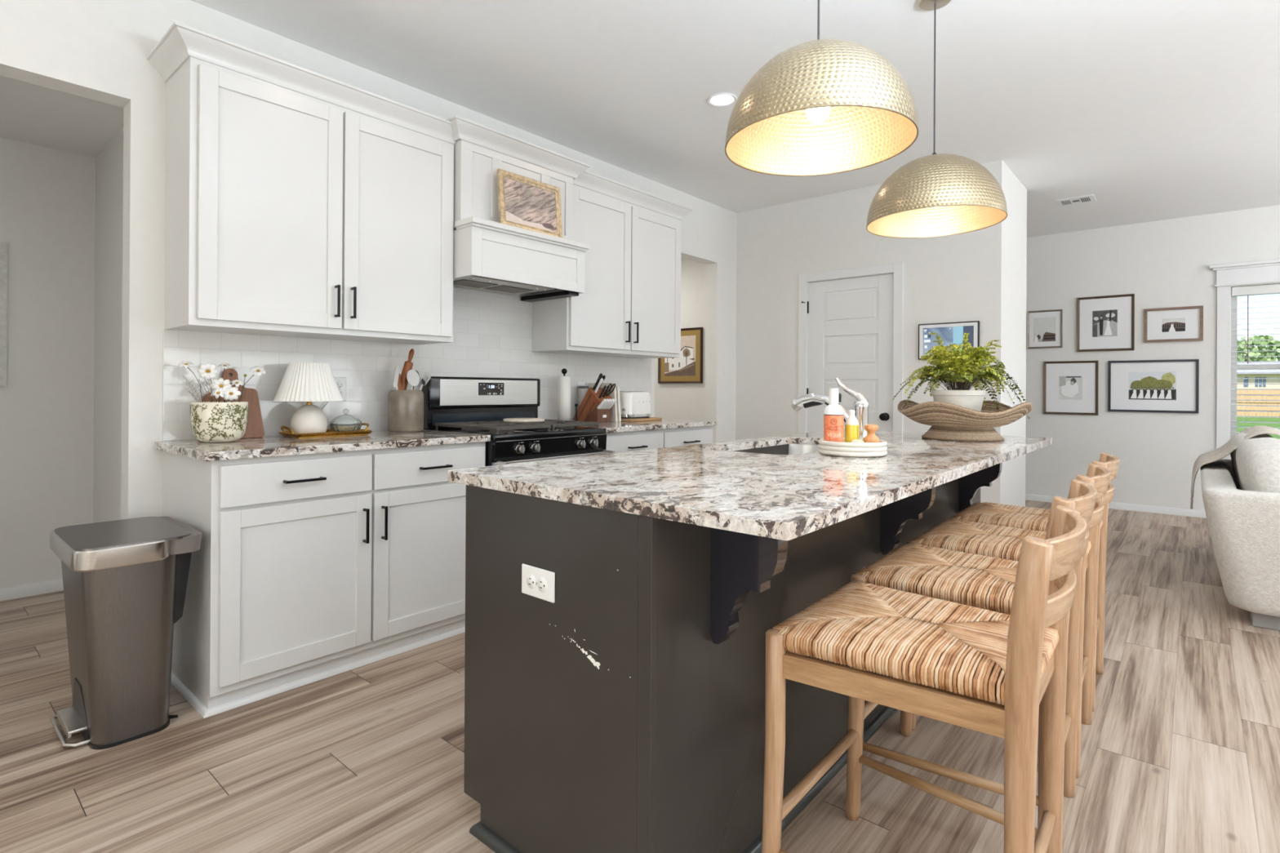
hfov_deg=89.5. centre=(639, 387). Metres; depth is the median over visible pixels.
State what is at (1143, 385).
photograph
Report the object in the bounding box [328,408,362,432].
dish
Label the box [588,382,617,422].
serving board
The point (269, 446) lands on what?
countertop
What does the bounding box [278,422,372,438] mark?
decorative tray
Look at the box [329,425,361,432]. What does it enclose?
bowl
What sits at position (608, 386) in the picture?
kitchen knife
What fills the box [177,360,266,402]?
bunch
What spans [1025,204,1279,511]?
wall
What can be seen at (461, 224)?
mantel shelf
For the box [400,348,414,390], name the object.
rolling pin
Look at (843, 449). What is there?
round tray
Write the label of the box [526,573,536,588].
receptacle
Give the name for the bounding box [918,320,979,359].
wall display
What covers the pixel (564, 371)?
paper towel holder
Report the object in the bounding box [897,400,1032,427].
woven bowl
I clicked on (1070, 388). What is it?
photograph
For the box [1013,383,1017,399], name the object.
light switch
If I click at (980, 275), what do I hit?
wall
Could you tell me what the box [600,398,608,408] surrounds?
steak knife
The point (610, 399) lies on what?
steak knife
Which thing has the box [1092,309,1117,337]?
photograph
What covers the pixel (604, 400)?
steak knife
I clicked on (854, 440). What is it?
pad
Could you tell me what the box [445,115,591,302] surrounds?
range hood
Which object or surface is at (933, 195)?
pendant lamp
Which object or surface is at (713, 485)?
island countertop
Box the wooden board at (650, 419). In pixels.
[621,417,662,422]
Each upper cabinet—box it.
[146,21,455,344]
[532,170,693,358]
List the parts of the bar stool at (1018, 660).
leg, leg, rush seat, leg, leg, rail, rail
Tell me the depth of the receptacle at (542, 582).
1.49 m
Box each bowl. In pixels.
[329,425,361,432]
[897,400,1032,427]
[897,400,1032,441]
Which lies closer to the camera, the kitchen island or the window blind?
the kitchen island
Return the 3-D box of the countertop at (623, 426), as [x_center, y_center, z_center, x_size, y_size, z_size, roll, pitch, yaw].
[-0.066,0.244,4.285,0.636,0.030,1.144,0,0,41]
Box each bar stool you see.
[761,505,1087,852]
[850,479,1097,828]
[908,463,1111,778]
[947,452,1119,711]
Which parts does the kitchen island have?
panel, corner post, shoe moulding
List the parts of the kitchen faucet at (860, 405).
spout, lever handle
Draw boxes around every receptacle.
[336,381,342,388]
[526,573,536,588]
[537,577,547,592]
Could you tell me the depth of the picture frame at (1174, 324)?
5.96 m
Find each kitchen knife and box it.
[592,373,602,391]
[594,377,603,393]
[597,375,605,391]
[598,385,606,399]
[601,385,609,398]
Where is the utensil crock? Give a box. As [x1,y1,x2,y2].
[387,390,424,432]
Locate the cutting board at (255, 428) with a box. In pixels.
[202,368,264,438]
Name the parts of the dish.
lid, knob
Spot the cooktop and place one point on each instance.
(561, 433)
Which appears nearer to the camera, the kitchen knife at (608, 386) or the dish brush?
the dish brush
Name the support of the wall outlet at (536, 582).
attached to the kitchen island
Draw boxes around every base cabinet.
[162,441,485,718]
[603,426,712,453]
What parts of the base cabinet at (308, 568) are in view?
door, drawer, handle, shoe moulding, handle, handle, door, drawer, handle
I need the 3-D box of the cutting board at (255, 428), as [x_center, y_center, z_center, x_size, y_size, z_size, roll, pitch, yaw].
[-1.751,0.068,2.762,0.057,0.301,0.248,0,0,41]
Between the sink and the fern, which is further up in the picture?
the fern
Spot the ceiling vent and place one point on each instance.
(1086, 198)
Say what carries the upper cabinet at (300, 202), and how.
attached to the wall at (95, 50)
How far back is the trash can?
2.06 m
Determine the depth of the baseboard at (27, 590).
3.48 m
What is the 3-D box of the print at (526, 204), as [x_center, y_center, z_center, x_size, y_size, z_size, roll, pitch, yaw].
[-0.589,-0.986,3.497,0.001,0.232,0.360,-6,-4,41]
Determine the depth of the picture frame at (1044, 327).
6.63 m
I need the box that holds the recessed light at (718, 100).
[706,92,737,106]
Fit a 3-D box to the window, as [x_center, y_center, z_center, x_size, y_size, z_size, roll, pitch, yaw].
[5.646,-0.168,5.506,0.901,1.452,0.045,0,0,41]
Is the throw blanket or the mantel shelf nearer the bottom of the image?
the throw blanket
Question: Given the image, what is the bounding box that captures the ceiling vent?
[1056,194,1096,206]
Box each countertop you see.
[155,429,490,461]
[448,428,1052,540]
[579,418,718,433]
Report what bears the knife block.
on the countertop at (623, 426)
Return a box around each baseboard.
[0,578,63,601]
[1025,493,1206,518]
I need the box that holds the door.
[801,273,893,432]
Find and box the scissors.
[605,383,615,396]
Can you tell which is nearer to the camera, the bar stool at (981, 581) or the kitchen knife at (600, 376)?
the bar stool at (981, 581)
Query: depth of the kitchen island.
1.47 m
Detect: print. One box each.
[503,177,556,232]
[664,335,695,376]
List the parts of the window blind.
ladder cord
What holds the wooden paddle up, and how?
in the utensil crock
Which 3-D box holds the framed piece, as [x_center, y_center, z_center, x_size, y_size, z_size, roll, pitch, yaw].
[0.382,-0.304,6.185,0.520,0.525,0.026,0,0,41]
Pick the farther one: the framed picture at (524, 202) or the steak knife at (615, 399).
the steak knife at (615, 399)
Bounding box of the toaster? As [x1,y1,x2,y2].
[619,391,651,418]
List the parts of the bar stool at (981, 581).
leg, leg, rush seat, leg, leg, rail, rail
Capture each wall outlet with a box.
[334,377,346,400]
[521,564,555,603]
[577,381,585,398]
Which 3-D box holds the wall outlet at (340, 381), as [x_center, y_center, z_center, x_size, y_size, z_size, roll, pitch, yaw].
[-1.464,0.006,3.140,0.009,0.115,0.070,0,0,41]
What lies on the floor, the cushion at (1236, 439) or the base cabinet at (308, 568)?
the base cabinet at (308, 568)
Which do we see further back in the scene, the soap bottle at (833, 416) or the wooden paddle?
the wooden paddle
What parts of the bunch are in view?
flower, stem, flower, flower, flower, flower, flower, flower, flower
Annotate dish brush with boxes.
[862,424,879,442]
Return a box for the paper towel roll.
[557,376,570,420]
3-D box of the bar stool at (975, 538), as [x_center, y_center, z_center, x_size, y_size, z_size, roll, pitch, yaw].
[1.256,0.704,2.190,0.547,0.892,0.500,0,0,39]
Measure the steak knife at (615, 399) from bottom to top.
0.072 m
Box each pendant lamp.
[724,0,918,176]
[866,0,1007,238]
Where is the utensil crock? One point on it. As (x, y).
(405, 407)
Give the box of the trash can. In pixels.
[49,516,202,749]
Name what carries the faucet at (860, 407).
on the kitchen faucet at (860, 405)
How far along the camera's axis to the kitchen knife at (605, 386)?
4.14 m
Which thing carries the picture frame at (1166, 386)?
attached to the wall at (1165, 263)
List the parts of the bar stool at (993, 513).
rush seat, leg, leg, rail, rail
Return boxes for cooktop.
[427,426,606,441]
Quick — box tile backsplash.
[162,285,651,441]
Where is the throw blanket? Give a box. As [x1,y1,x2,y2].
[1190,425,1279,509]
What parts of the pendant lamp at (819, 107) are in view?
cord, bulb, lamp shade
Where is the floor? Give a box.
[0,499,1279,852]
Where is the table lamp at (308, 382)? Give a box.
[273,362,342,434]
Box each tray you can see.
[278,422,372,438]
[817,437,887,457]
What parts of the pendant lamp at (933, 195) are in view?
cord, lamp shade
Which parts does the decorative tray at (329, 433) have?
loop handle, loop handle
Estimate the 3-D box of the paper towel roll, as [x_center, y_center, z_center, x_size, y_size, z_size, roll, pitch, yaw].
[-0.484,0.070,4.116,0.083,0.288,0.083,0,0,41]
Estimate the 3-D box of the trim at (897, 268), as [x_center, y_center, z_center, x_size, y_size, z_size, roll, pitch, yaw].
[1.704,0.100,5.221,0.862,2.110,0.128,0,0,41]
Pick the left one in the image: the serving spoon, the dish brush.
the serving spoon
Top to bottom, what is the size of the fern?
0.399 m
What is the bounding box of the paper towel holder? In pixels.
[561,368,577,421]
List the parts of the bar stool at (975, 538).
leg, rush seat, leg, leg, rail, rail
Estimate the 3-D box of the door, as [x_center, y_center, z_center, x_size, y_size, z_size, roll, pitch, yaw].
[1.658,0.133,5.195,0.758,2.028,0.104,0,0,41]
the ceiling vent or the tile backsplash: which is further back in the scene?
the ceiling vent
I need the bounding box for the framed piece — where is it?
[657,327,702,383]
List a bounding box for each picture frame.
[1026,309,1062,348]
[1043,360,1098,415]
[1076,293,1134,351]
[1107,359,1199,413]
[1143,305,1203,342]
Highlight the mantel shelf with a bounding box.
[453,216,589,252]
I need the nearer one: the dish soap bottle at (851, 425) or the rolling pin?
the dish soap bottle at (851, 425)
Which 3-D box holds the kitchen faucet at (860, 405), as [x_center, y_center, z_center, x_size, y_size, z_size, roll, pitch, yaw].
[0.740,0.096,2.528,0.319,0.271,0.062,0,0,41]
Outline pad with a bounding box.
[850,439,864,442]
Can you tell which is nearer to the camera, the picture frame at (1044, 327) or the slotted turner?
the slotted turner
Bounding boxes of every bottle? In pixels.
[823,388,844,442]
[844,409,858,442]
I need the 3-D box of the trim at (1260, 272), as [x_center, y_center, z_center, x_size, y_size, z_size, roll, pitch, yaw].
[6.348,-0.205,4.725,3.278,1.772,0.055,0,0,41]
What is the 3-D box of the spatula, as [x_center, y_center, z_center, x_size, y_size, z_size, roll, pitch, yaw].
[-1.216,0.048,3.234,0.011,0.306,0.046,0,0,41]
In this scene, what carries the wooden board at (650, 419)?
on the countertop at (623, 426)
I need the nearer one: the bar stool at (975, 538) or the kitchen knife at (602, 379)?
the bar stool at (975, 538)
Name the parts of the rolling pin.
handle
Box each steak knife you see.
[596,398,606,408]
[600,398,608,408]
[602,398,611,408]
[604,398,613,408]
[607,398,617,408]
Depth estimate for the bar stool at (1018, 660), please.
1.28 m
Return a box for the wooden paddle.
[397,373,402,390]
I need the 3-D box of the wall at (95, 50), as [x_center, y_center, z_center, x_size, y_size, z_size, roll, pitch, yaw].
[-0.769,-0.232,4.058,0.120,2.741,10.348,0,0,41]
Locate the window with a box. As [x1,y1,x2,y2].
[1230,288,1279,439]
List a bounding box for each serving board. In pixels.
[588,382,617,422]
[615,386,621,422]
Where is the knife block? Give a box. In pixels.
[573,387,611,422]
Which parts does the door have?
knob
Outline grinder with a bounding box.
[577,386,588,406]
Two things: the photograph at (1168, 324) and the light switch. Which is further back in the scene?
the photograph at (1168, 324)
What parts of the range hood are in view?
chimney panel, crown moulding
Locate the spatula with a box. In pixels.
[392,366,399,390]
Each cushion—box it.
[1229,432,1272,489]
[1235,437,1279,493]
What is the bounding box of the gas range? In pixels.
[422,376,615,466]
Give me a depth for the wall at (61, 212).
3.52 m
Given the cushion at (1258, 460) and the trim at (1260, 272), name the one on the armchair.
the cushion at (1258, 460)
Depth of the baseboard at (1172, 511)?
6.09 m
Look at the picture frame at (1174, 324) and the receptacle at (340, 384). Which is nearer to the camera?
the receptacle at (340, 384)
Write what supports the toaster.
on the wooden board at (650, 419)
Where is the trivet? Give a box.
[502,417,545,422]
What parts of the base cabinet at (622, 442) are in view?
drawer, handle, drawer, handle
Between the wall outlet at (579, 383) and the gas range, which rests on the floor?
the gas range
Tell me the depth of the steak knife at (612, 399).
4.19 m
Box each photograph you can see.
[1033,316,1056,342]
[1058,376,1082,399]
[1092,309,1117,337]
[1128,371,1176,399]
[1161,317,1185,332]
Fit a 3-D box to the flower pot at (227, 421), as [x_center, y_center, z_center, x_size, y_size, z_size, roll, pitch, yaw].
[-1.694,0.137,2.602,0.198,0.160,0.198,0,0,41]
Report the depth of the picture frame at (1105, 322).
6.29 m
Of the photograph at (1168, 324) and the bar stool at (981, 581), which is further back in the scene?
the photograph at (1168, 324)
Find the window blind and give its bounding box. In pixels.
[1231,284,1279,437]
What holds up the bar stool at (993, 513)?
on the floor
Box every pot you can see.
[190,401,248,442]
[931,390,986,411]
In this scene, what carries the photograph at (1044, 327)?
attached to the picture frame at (1044, 327)
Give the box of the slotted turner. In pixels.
[419,371,431,390]
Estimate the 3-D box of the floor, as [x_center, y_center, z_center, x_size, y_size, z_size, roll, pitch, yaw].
[1.388,1.199,2.227,9.150,0.100,10.598,0,0,41]
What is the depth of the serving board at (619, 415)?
4.29 m
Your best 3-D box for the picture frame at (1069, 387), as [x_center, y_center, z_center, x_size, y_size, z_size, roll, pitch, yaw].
[4.323,0.001,6.483,0.460,0.538,0.027,0,0,41]
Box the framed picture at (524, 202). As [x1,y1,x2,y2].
[497,168,562,238]
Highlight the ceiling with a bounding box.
[0,0,1279,237]
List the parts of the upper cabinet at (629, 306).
door, handle, crown moulding, handle, door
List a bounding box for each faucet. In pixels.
[791,377,868,438]
[853,400,868,438]
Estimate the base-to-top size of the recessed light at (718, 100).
0.009 m
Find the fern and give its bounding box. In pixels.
[893,332,1029,418]
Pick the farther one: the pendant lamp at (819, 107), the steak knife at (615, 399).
the steak knife at (615, 399)
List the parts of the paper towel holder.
rod, arm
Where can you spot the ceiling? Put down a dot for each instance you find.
(1155, 110)
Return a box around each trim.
[797,262,903,433]
[1208,258,1279,458]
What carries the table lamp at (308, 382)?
on the decorative tray at (329, 433)
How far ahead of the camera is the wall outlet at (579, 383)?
4.37 m
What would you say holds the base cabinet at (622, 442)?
on the floor
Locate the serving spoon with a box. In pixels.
[406,369,419,390]
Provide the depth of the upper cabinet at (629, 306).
4.20 m
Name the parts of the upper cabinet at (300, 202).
door, crown moulding, handle, handle, door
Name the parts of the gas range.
backguard glass, stainless panel, knob, knob, oven door, control panel, oven handle, knob, knob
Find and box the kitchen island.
[463,444,1002,852]
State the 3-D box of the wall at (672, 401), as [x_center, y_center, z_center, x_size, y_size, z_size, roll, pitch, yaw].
[-0.410,-0.077,5.795,1.600,2.440,1.850,0,0,41]
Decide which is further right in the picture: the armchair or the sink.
the armchair
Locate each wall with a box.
[0,0,737,519]
[0,127,123,589]
[654,257,706,420]
[735,160,1026,506]
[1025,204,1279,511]
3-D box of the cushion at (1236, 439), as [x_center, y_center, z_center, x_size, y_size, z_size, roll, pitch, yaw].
[3.932,0.501,4.107,0.257,0.435,0.900,0,0,41]
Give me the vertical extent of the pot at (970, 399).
0.153 m
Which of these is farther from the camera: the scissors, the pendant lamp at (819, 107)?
the scissors
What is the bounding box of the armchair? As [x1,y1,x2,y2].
[1200,432,1279,631]

